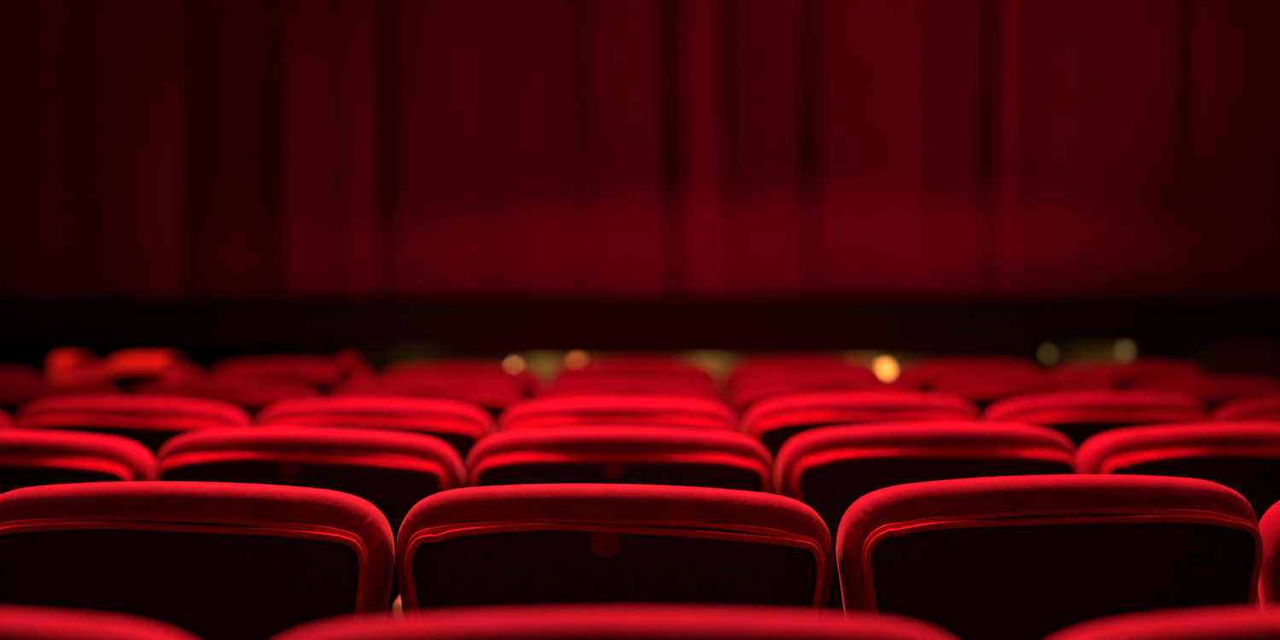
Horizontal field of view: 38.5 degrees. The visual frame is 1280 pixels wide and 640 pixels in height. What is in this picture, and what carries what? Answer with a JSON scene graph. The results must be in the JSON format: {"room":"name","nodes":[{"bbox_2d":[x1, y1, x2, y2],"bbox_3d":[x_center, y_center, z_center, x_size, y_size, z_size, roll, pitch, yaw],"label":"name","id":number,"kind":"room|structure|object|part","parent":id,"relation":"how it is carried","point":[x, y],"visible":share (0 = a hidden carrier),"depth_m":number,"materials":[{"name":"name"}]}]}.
{"room":"auditorium","nodes":[
{"label":"auditorium","id":0,"kind":"room"},
{"bbox_2d":[0,345,1211,395],"bbox_3d":[0.000,0.490,8.011,12.000,0.980,0.100,0,1,0],"label":"wall","id":1,"kind":"structure","parent":0,"point":[379,360],"depth_m":7.95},
{"bbox_2d":[0,348,294,381],"bbox_3d":[-2.871,0.552,7.940,2.751,0.859,0.025,0,1,0],"label":"board","id":2,"kind":"object","parent":1,"relation":"attached to","point":[36,362],"visible":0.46,"depth_m":7.92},
{"bbox_2d":[508,361,518,366],"bbox_3d":[-0.546,0.203,7.942,0.043,0.043,0.026,0,1,0],"label":"wall lamp","id":3,"kind":"object","parent":1,"relation":"attached to","point":[513,363],"visible":0.41,"depth_m":7.93,"materials":[{"name":"metal"}]},
{"bbox_2d":[565,357,587,364],"bbox_3d":[-0.273,0.200,7.933,0.097,0.097,0.044,0,1,0],"label":"wall lamp","id":4,"kind":"object","parent":1,"relation":"attached to","point":[570,359],"visible":0.13,"depth_m":7.93,"materials":[{"name":"metal"}]},
{"bbox_3d":[-0.273,0.200,7.924,0.065,0.065,0.025,0,1,0],"label":"bulb","id":5,"kind":"part","parent":4,"relation":"part of","materials":[{"name":"orange"}]},
{"bbox_2d":[875,359,895,376],"bbox_3d":[1.060,0.218,7.935,0.092,0.092,0.043,0,1,0],"label":"wall lamp","id":6,"kind":"object","parent":1,"relation":"attached to","point":[887,367],"visible":0.66,"depth_m":7.93,"materials":[{"name":"metal"}]},
{"bbox_3d":[1.060,0.218,7.925,0.061,0.061,0.024,0,1,0],"label":"bulb","id":7,"kind":"part","parent":6,"relation":"part of","materials":[{"name":"orange"}]},
{"bbox_2d":[1041,349,1053,359],"bbox_3d":[1.765,0.148,7.941,0.043,0.043,0.026,0,1,0],"label":"wall lamp","id":8,"kind":"object","parent":1,"relation":"attached to","point":[1047,353],"visible":1,"depth_m":7.93,"materials":[{"name":"metal"}]},
{"bbox_3d":[1.765,0.148,7.932,0.029,0.029,0.007,0,1,0],"label":"bulb","id":9,"kind":"part","parent":8,"relation":"part of","materials":[{"name":"orange"}]},
{"bbox_2d":[1117,345,1131,357],"bbox_3d":[2.097,0.133,7.938,0.059,0.059,0.032,0,1,0],"label":"wall lamp","id":10,"kind":"object","parent":1,"relation":"attached to","point":[1122,351],"visible":0.95,"depth_m":7.93,"materials":[{"name":"metal"}]},
{"bbox_3d":[2.097,0.133,7.929,0.040,0.040,0.013,0,1,0],"label":"bulb","id":11,"kind":"part","parent":10,"relation":"part of","materials":[{"name":"orange"}]},
{"bbox_2d":[1134,345,1202,372],"bbox_3d":[2.286,0.544,7.940,0.288,0.874,0.025,0,1,0],"label":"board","id":12,"kind":"object","parent":1,"relation":"attached to","point":[1191,356],"visible":0.14,"depth_m":7.92,"materials":[{"name":"black"}]},
{"bbox_2d":[0,294,1279,295],"bbox_3d":[0.000,-0.081,9.550,12.000,0.100,3.900,0,1,0],"label":"floor","id":13,"kind":"structure","parent":0,"point":[0,294],"depth_m":9.56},
{"bbox_2d":[0,0,376,294],"bbox_3d":[-2.836,-2.072,8.972,3.076,3.895,0.190,0,1,0],"label":"stage curtain","id":14,"kind":"object","parent":13,"relation":"on","point":[153,147],"visible":0.99,"depth_m":8.97,"materials":[{"name":"fabric"}]},
{"bbox_2d":[372,0,680,294],"bbox_3d":[-0.564,-2.072,8.979,1.577,3.895,0.085,0,1,2],"label":"stage curtain","id":15,"kind":"object","parent":13,"relation":"on","point":[523,147],"visible":1,"depth_m":9.00,"materials":[{"name":"fabric"}]},
{"bbox_2d":[0,295,1279,345],"bbox_3d":[0.000,0.001,7.587,12.000,0.210,0.030,0,1,0],"label":"stage front","id":16,"kind":"structure","parent":13,"relation":"attached to","point":[25,320],"depth_m":7.57,"materials":[{"name":"black"}]},
{"bbox_2d":[459,344,1035,357],"bbox_3d":[0.440,0.129,7.553,2.370,0.053,0.022,0,1,0],"label":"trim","id":17,"kind":"structure","parent":16,"relation":"attached to","point":[465,351],"depth_m":7.54,"materials":[{"name":"black"}]},
{"bbox_2d":[676,0,997,294],"bbox_3d":[0.968,-2.072,8.959,1.572,3.895,0.148,0,1,2],"label":"stage curtain","id":18,"kind":"object","parent":13,"relation":"on","point":[826,147],"visible":1,"depth_m":8.99,"materials":[{"name":"fabric"}]},
{"bbox_2d":[994,0,1193,294],"bbox_3d":[2.223,-2.073,8.989,1.019,3.895,0.062,0,1,-5],"label":"stage curtain","id":19,"kind":"object","parent":13,"relation":"on","point":[1094,98],"visible":1,"depth_m":9.01,"materials":[{"name":"fabric"}]},
{"bbox_2d":[1187,0,1279,294],"bbox_3d":[3.517,-2.072,8.952,1.673,3.895,0.125,0,1,2],"label":"stage curtain","id":20,"kind":"object","parent":13,"relation":"on","point":[1234,233],"visible":1,"depth_m":9.00,"materials":[{"name":"fabric"}]},
{"bbox_3d":[0.000,1.145,2.773,12.000,0.120,10.500,0,1,0],"label":"floor","id":21,"kind":"structure","parent":0,"visible":0},
{"bbox_2d":[0,413,14,430],"bbox_3d":[-1.590,0.617,4.283,0.548,0.874,0.568,0,1,13],"label":"seat","id":22,"kind":"object","parent":21,"relation":"on","point":[6,424],"visible":0.15,"depth_m":4.01,"materials":[{"name":"red fabric"}]},
{"bbox_2d":[0,368,40,381],"bbox_3d":[-2.098,0.581,6.035,0.548,0.876,0.568,0,1,14],"label":"seat","id":23,"kind":"object","parent":21,"relation":"on","point":[5,375],"visible":0.12,"depth_m":5.74,"materials":[{"name":"red fabric"}]},
{"bbox_2d":[0,380,124,424],"bbox_3d":[-1.581,0.597,5.113,0.548,0.881,0.568,0,1,13],"label":"seat","id":24,"kind":"object","parent":21,"relation":"on","point":[15,396],"visible":0.23,"depth_m":4.83,"materials":[{"name":"red fabric"}]},
{"bbox_3d":[-1.624,0.411,4.863,0.483,0.421,0.034,0,5,13],"label":"panel","id":25,"kind":"part","parent":24,"relation":"part of","materials":[{"name":"red fabric"}]},
{"bbox_3d":[-1.614,0.401,4.905,0.522,0.482,0.112,0,5,13],"label":"backrest","id":26,"kind":"part","parent":24,"relation":"part of","materials":[{"name":"fabric"}]},
{"bbox_2d":[0,430,156,494],"bbox_3d":[-1.057,0.629,3.389,0.547,0.887,0.568,0,1,11],"label":"seat","id":27,"kind":"object","parent":21,"relation":"on","point":[27,459],"visible":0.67,"depth_m":3.09,"materials":[{"name":"red fabric"}]},
{"bbox_3d":[-1.092,0.440,3.139,0.482,0.421,0.034,0,5,11],"label":"panel","id":28,"kind":"part","parent":27,"relation":"part of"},
{"bbox_2d":[0,611,187,639],"bbox_3d":[-0.539,0.652,1.504,0.547,0.917,0.568,0,1,5],"label":"seat","id":29,"kind":"object","parent":21,"relation":"on","point":[13,625],"visible":1,"depth_m":1.24,"materials":[{"name":"red fabric"}]},
{"bbox_2d":[42,363,207,398],"bbox_3d":[-1.585,0.576,5.930,0.571,0.892,0.568,0,1,9],"label":"seat","id":30,"kind":"object","parent":21,"relation":"on","point":[125,383],"visible":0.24,"depth_m":5.64,"materials":[{"name":"red fabric"}]},
{"bbox_2d":[50,354,93,382],"bbox_3d":[-1.770,0.153,5.719,0.077,0.094,0.150,0,1,9],"label":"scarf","id":31,"kind":"object","parent":30,"relation":"on","point":[61,365],"visible":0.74,"depth_m":5.65,"materials":[{"name":"fabric"}]},
{"bbox_3d":[-1.605,0.374,5.721,0.544,0.482,0.112,0,5,9],"label":"backrest","id":32,"kind":"part","parent":30,"relation":"part of","materials":[{"name":"fabric"}]},
{"bbox_3d":[-1.612,0.384,5.678,0.503,0.421,0.034,0,5,9],"label":"panel","id":33,"kind":"part","parent":30,"relation":"part of","materials":[{"name":"red fabric"}]},
{"bbox_2d":[93,354,182,384],"bbox_3d":[-1.552,0.158,5.675,0.230,0.101,0.158,0,1,9],"label":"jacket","id":34,"kind":"object","parent":30,"relation":"on","point":[135,363],"visible":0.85,"depth_m":5.61,"materials":[{"name":"fabric"}]},
{"bbox_2d":[12,398,252,462],"bbox_3d":[-1.083,0.611,4.187,0.560,0.892,0.568,0,1,8],"label":"seat","id":35,"kind":"object","parent":21,"relation":"on","point":[151,425],"visible":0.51,"depth_m":3.90,"materials":[{"name":"red fabric"}]},
{"bbox_3d":[-1.106,0.419,3.935,0.494,0.421,0.034,1,5,8],"label":"panel","id":36,"kind":"part","parent":35,"relation":"part of","materials":[{"name":"red fabric"}]},
{"bbox_3d":[-1.100,0.409,3.977,0.534,0.482,0.112,1,5,8],"label":"backrest","id":37,"kind":"part","parent":35,"relation":"part of","materials":[{"name":"fabric"}]},
{"bbox_2d":[0,481,394,639],"bbox_3d":[-0.549,0.639,2.421,0.548,0.904,0.568,0,1,5],"label":"seat","id":38,"kind":"object","parent":21,"relation":"on","point":[189,560],"visible":0.97,"depth_m":2.14,"materials":[{"name":"red fabric"}]},
{"bbox_3d":[-0.559,0.442,2.168,0.482,0.421,0.034,0,5,5],"label":"panel","id":39,"kind":"part","parent":38,"relation":"part of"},
{"bbox_2d":[128,380,322,428],"bbox_3d":[-1.072,0.597,5.018,0.562,0.886,0.568,0,1,8],"label":"seat","id":40,"kind":"object","parent":21,"relation":"on","point":[252,399],"visible":0.2,"depth_m":4.74,"materials":[{"name":"red fabric"}]},
{"bbox_3d":[-1.088,0.398,4.808,0.536,0.482,0.112,0,5,8],"label":"backrest","id":41,"kind":"part","parent":40,"relation":"part of","materials":[{"name":"fabric"}]},
{"bbox_3d":[-1.094,0.408,4.766,0.495,0.421,0.034,0,5,8],"label":"panel","id":42,"kind":"part","parent":40,"relation":"part of","materials":[{"name":"red fabric"}]},
{"bbox_2d":[209,360,374,401],"bbox_3d":[-1.062,0.572,5.859,0.547,0.902,0.568,0,1,6],"label":"seat","id":43,"kind":"object","parent":21,"relation":"on","point":[322,378],"visible":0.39,"depth_m":5.58,"materials":[{"name":"red fabric"}]},
{"bbox_3d":[-1.074,0.375,5.606,0.482,0.421,0.034,0,5,6],"label":"panel","id":44,"kind":"part","parent":43,"relation":"part of","materials":[{"name":"red fabric"}]},
{"bbox_3d":[-1.070,0.364,5.649,0.521,0.482,0.112,0,5,6],"label":"backrest","id":45,"kind":"part","parent":43,"relation":"part of","materials":[{"name":"fabric"}]},
{"bbox_2d":[338,354,365,372],"bbox_3d":[-0.880,0.139,5.605,0.048,0.062,0.148,0,1,6],"label":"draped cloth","id":46,"kind":"object","parent":43,"relation":"on","point":[346,363],"visible":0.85,"depth_m":5.54,"materials":[{"name":"fabric"}]},
{"bbox_2d":[154,428,463,618],"bbox_3d":[-0.556,0.625,3.317,0.549,0.897,0.568,0,1,5],"label":"seat","id":47,"kind":"object","parent":21,"relation":"on","point":[392,472],"visible":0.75,"depth_m":3.04,"materials":[{"name":"red fabric"}]},
{"bbox_3d":[-0.562,0.421,3.107,0.524,0.482,0.112,1,5,5],"label":"backrest","id":48,"kind":"part","parent":47,"relation":"part of","materials":[{"name":"fabric"}]},
{"bbox_2d":[254,399,494,488],"bbox_3d":[-0.570,0.611,4.134,0.542,0.893,0.568,0,1,3],"label":"seat","id":49,"kind":"object","parent":21,"relation":"on","point":[462,428],"visible":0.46,"depth_m":3.85,"materials":[{"name":"red fabric"}]},
{"bbox_3d":[-0.569,0.408,3.923,0.516,0.482,0.112,0,5,3],"label":"backrest","id":50,"kind":"part","parent":49,"relation":"part of","materials":[{"name":"fabric"}]},
{"bbox_3d":[-0.572,0.419,3.881,0.477,0.421,0.034,0,5,3],"label":"panel","id":51,"kind":"part","parent":49,"relation":"part of","materials":[{"name":"red fabric"}]},
{"bbox_2d":[326,378,526,436],"bbox_3d":[-0.555,0.593,4.965,0.549,0.895,0.568,0,1,3],"label":"seat","id":52,"kind":"object","parent":21,"relation":"on","point":[493,399],"visible":0.26,"depth_m":4.68,"materials":[{"name":"red fabric"}]},
{"bbox_3d":[-0.554,0.389,4.754,0.523,0.482,0.112,0,5,3],"label":"backrest","id":53,"kind":"part","parent":52,"relation":"part of","materials":[{"name":"fabric"}]},
{"bbox_3d":[-0.557,0.400,4.712,0.484,0.421,0.034,0,5,3],"label":"panel","id":54,"kind":"part","parent":52,"relation":"part of","materials":[{"name":"red fabric"}]},
{"bbox_2d":[379,364,545,404],"bbox_3d":[-0.551,0.577,5.824,0.543,0.894,0.568,0,1,2],"label":"seat","id":55,"kind":"object","parent":21,"relation":"on","point":[527,381],"visible":0.24,"depth_m":5.55,"materials":[{"name":"red fabric"}]},
{"bbox_3d":[-0.545,0.374,5.614,0.517,0.482,0.112,0,5,2],"label":"backrest","id":56,"kind":"part","parent":55,"relation":"part of","materials":[{"name":"fabric"}]},
{"bbox_3d":[-0.547,0.384,5.571,0.478,0.421,0.034,0,5,2],"label":"panel","id":57,"kind":"part","parent":55,"relation":"part of","materials":[{"name":"red fabric"}]},
{"bbox_2d":[392,483,833,618],"bbox_3d":[-0.046,0.640,2.400,0.544,0.904,0.568,0,1,-1],"label":"seat","id":58,"kind":"object","parent":21,"relation":"on","point":[532,547],"visible":0.96,"depth_m":2.12,"materials":[{"name":"red fabric"}]},
{"bbox_3d":[-0.298,0.372,2.507,0.043,0.036,0.335,0,1,-1],"label":"armrest","id":59,"kind":"part","parent":58,"relation":"part of","materials":[{"name":"brown wood"}]},
{"bbox_3d":[-0.032,0.443,2.147,0.481,0.421,0.034,1,5,-1],"label":"panel","id":60,"kind":"part","parent":58,"relation":"part of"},
{"bbox_2d":[283,610,948,639],"bbox_3d":[-0.037,0.652,1.487,0.552,0.917,0.568,0,1,-2],"label":"seat","id":61,"kind":"object","parent":21,"relation":"on","point":[570,625],"visible":1,"depth_m":1.23,"materials":[{"name":"red fabric"}]},
{"bbox_2d":[497,398,739,435],"bbox_3d":[-0.064,0.610,4.124,0.543,0.895,0.568,0,1,-1],"label":"seat","id":62,"kind":"object","parent":21,"relation":"on","point":[608,412],"visible":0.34,"depth_m":3.85,"materials":[{"name":"red fabric"}]},
{"bbox_3d":[-0.045,0.417,3.871,0.478,0.421,0.034,0,5,-1],"label":"panel","id":63,"kind":"part","parent":62,"relation":"part of","materials":[{"name":"red fabric"}]},
{"bbox_2d":[465,427,773,494],"bbox_3d":[-0.052,0.624,3.302,0.544,0.899,0.568,0,1,-2],"label":"seat","id":64,"kind":"object","parent":21,"relation":"on","point":[634,456],"visible":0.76,"depth_m":3.02,"materials":[{"name":"red fabric"}]},
{"bbox_3d":[-0.034,0.429,3.050,0.480,0.421,0.034,0,5,-2],"label":"panel","id":65,"kind":"part","parent":64,"relation":"part of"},
{"bbox_2d":[529,378,725,409],"bbox_3d":[-0.050,0.594,4.954,0.533,0.894,0.568,0,1,-1],"label":"seat","id":66,"kind":"object","parent":21,"relation":"on","point":[617,388],"visible":0.23,"depth_m":4.68,"materials":[{"name":"red fabric"}]},
{"bbox_3d":[-0.031,0.402,4.702,0.470,0.421,0.034,0,5,-1],"label":"panel","id":67,"kind":"part","parent":66,"relation":"part of","materials":[{"name":"red fabric"}]},
{"bbox_2d":[548,359,719,392],"bbox_3d":[-0.039,0.569,5.824,0.549,0.909,0.568,0,1,-2],"label":"seat","id":68,"kind":"object","parent":21,"relation":"on","point":[611,369],"visible":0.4,"depth_m":5.55,"materials":[{"name":"red fabric"}]},
{"bbox_3d":[-0.017,0.369,5.572,0.484,0.421,0.034,0,5,-2],"label":"panel","id":69,"kind":"part","parent":68,"relation":"part of","materials":[{"name":"red fabric"}]},
{"bbox_2d":[721,358,884,411],"bbox_3d":[0.470,0.568,5.860,0.536,0.910,0.568,0,1,-6],"label":"seat","id":70,"kind":"object","parent":21,"relation":"on","point":[736,374],"visible":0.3,"depth_m":5.59,"materials":[{"name":"red fabric"}]},
{"bbox_3d":[0.509,0.367,5.609,0.473,0.421,0.034,0,5,-6],"label":"panel","id":71,"kind":"part","parent":70,"relation":"part of","materials":[{"name":"red fabric"}]},
{"bbox_2d":[727,373,924,436],"bbox_3d":[0.452,0.588,4.986,0.545,0.905,0.568,0,1,-6],"label":"seat","id":72,"kind":"object","parent":21,"relation":"on","point":[747,395],"visible":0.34,"depth_m":4.71,"materials":[{"name":"red fabric"}]},
{"bbox_3d":[0.491,0.390,4.735,0.480,0.421,0.034,0,5,-6],"label":"panel","id":73,"kind":"part","parent":72,"relation":"part of","materials":[{"name":"red fabric"}]},
{"bbox_2d":[741,394,981,494],"bbox_3d":[0.444,0.606,4.157,0.547,0.902,0.568,0,1,-6],"label":"seat","id":74,"kind":"object","parent":21,"relation":"on","point":[773,424],"visible":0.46,"depth_m":3.88,"materials":[{"name":"red fabric"}]},
{"bbox_3d":[0.484,0.409,3.907,0.482,0.421,0.034,0,5,-6],"label":"panel","id":75,"kind":"part","parent":74,"relation":"part of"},
{"bbox_3d":[0.479,0.399,3.950,0.521,0.482,0.112,0,5,-6],"label":"backrest","id":76,"kind":"part","parent":74,"relation":"part of","materials":[{"name":"fabric"}]},
{"bbox_2d":[775,423,1078,616],"bbox_3d":[0.451,0.622,3.343,0.550,0.903,0.568,0,1,-8],"label":"seat","id":77,"kind":"object","parent":21,"relation":"on","point":[827,471],"visible":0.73,"depth_m":3.06,"materials":[{"name":"red fabric"}]},
{"bbox_3d":[0.492,0.414,3.136,0.524,0.482,0.112,0,5,-8],"label":"backrest","id":78,"kind":"part","parent":77,"relation":"part of","materials":[{"name":"fabric"}]},
{"bbox_2d":[889,361,1041,395],"bbox_3d":[0.968,0.573,5.930,0.536,0.897,0.568,0,1,-10],"label":"seat","id":79,"kind":"object","parent":21,"relation":"on","point":[926,376],"visible":0.16,"depth_m":5.65,"materials":[{"name":"red fabric"}]},
{"bbox_3d":[1.024,0.379,5.684,0.472,0.421,0.034,0,5,-10],"label":"panel","id":80,"kind":"part","parent":79,"relation":"part of","materials":[{"name":"red fabric"}]},
{"bbox_3d":[1.017,0.368,5.726,0.510,0.482,0.112,0,5,-10],"label":"backrest","id":81,"kind":"part","parent":79,"relation":"part of","materials":[{"name":"fabric"}]},
{"bbox_2d":[926,373,1120,423],"bbox_3d":[0.966,0.588,5.059,0.564,0.901,0.568,0,1,-10],"label":"seat","id":82,"kind":"object","parent":21,"relation":"on","point":[983,393],"visible":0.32,"depth_m":4.78,"materials":[{"name":"red fabric"}]},
{"bbox_3d":[1.024,0.392,4.813,0.497,0.421,0.034,0,5,-10],"label":"panel","id":83,"kind":"part","parent":82,"relation":"part of","materials":[{"name":"red fabric"}]},
{"bbox_3d":[1.016,0.381,4.855,0.538,0.482,0.112,0,5,-10],"label":"backrest","id":84,"kind":"part","parent":82,"relation":"part of","materials":[{"name":"fabric"}]},
{"bbox_2d":[836,474,1263,639],"bbox_3d":[0.458,0.636,2.437,0.549,0.910,0.568,0,1,-8],"label":"seat","id":85,"kind":"object","parent":21,"relation":"on","point":[1047,556],"visible":0.91,"depth_m":2.16,"materials":[{"name":"red fabric"}]},
{"bbox_3d":[0.504,0.435,2.188,0.483,0.421,0.034,0,5,-8],"label":"panel","id":86,"kind":"part","parent":85,"relation":"part of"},
{"bbox_2d":[982,394,1211,455],"bbox_3d":[0.952,0.607,4.233,0.554,0.898,0.568,0,1,-11],"label":"seat","id":87,"kind":"object","parent":21,"relation":"on","point":[1079,419],"visible":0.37,"depth_m":3.96,"materials":[{"name":"red fabric"}]},
{"bbox_3d":[1.004,0.402,4.029,0.528,0.482,0.112,0,5,-11],"label":"backrest","id":88,"kind":"part","parent":87,"relation":"part of","materials":[{"name":"fabric"}]},
{"bbox_3d":[1.013,0.412,3.988,0.488,0.421,0.034,0,5,-11],"label":"panel","id":89,"kind":"part","parent":87,"relation":"part of","materials":[{"name":"red fabric"}]},
{"bbox_2d":[1050,362,1205,394],"bbox_3d":[1.499,0.575,6.040,0.609,0.890,0.568,0,1,-13],"label":"seat","id":90,"kind":"object","parent":21,"relation":"on","point":[1125,376],"visible":0.21,"depth_m":5.76,"materials":[{"name":"red fabric"}]},
{"bbox_3d":[1.546,0.374,5.835,0.554,0.482,0.112,0,5,-13],"label":"backrest","id":91,"kind":"part","parent":90,"relation":"part of","materials":[{"name":"fabric"}]},
{"bbox_3d":[1.555,0.384,5.793,0.512,0.421,0.034,0,5,-13],"label":"panel","id":92,"kind":"part","parent":90,"relation":"part of","materials":[{"name":"red fabric"}]},
{"bbox_2d":[1056,608,1279,639],"bbox_3d":[0.491,0.653,1.532,0.574,0.913,0.568,0,1,-8],"label":"seat","id":93,"kind":"object","parent":21,"relation":"on","point":[1264,624],"visible":1,"depth_m":1.26,"materials":[{"name":"red fabric"}]},
{"bbox_2d":[1076,424,1279,523],"bbox_3d":[0.960,0.624,3.443,0.574,0.894,0.568,0,1,-14],"label":"seat","id":94,"kind":"object","parent":21,"relation":"on","point":[1244,459],"visible":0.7,"depth_m":3.16,"materials":[{"name":"red fabric"}]},
{"bbox_3d":[1.011,0.421,3.239,0.521,0.482,0.112,0,5,-14],"label":"backrest","id":95,"kind":"part","parent":94,"relation":"part of","materials":[{"name":"fabric"}]},
{"bbox_3d":[1.022,0.432,3.198,0.482,0.421,0.034,0,5,-14],"label":"panel","id":96,"kind":"part","parent":94,"relation":"part of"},
{"bbox_2d":[1123,378,1279,418],"bbox_3d":[1.484,0.596,5.178,0.574,0.882,0.568,0,1,-16],"label":"seat","id":97,"kind":"object","parent":21,"relation":"on","point":[1213,395],"visible":0.19,"depth_m":4.90,"materials":[{"name":"red fabric"}]},
{"bbox_3d":[1.539,0.398,4.976,0.522,0.482,0.112,0,5,-16],"label":"backrest","id":98,"kind":"part","parent":97,"relation":"part of","materials":[{"name":"fabric"}]},
{"bbox_3d":[1.550,0.409,4.934,0.483,0.421,0.034,0,5,-16],"label":"panel","id":99,"kind":"part","parent":97,"relation":"part of","materials":[{"name":"red fabric"}]},
{"bbox_2d":[1210,343,1279,383],"bbox_3d":[2.516,0.546,7.212,0.469,0.899,0.300,0,1,0],"label":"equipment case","id":100,"kind":"object","parent":21,"relation":"on","point":[1258,362],"visible":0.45,"depth_m":7.06,"materials":[{"name":"black"}]},
{"bbox_2d":[1210,398,1279,424],"bbox_3d":[1.465,0.611,4.355,0.574,0.884,0.568,0,1,-16],"label":"seat","id":101,"kind":"object","parent":21,"relation":"on","point":[1267,411],"visible":0.16,"depth_m":4.05,"materials":[{"name":"red fabric"}]},
{"bbox_2d":[1254,500,1279,610],"bbox_3d":[0.976,0.640,2.533,0.574,0.899,0.568,0,1,-14],"label":"seat","id":102,"kind":"object","parent":21,"relation":"on","point":[1268,591],"visible":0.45,"depth_m":2.26,"materials":[{"name":"red fabric"}]},
{"bbox_2d":[1254,586,1260,610],"bbox_3d":[0.983,0.500,2.500,0.390,0.380,0.100,0,1,-14],"label":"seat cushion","id":103,"kind":"object","parent":102,"relation":"on","point":[1257,607],"depth_m":2.42,"materials":[{"name":"fabric"}]}
]}

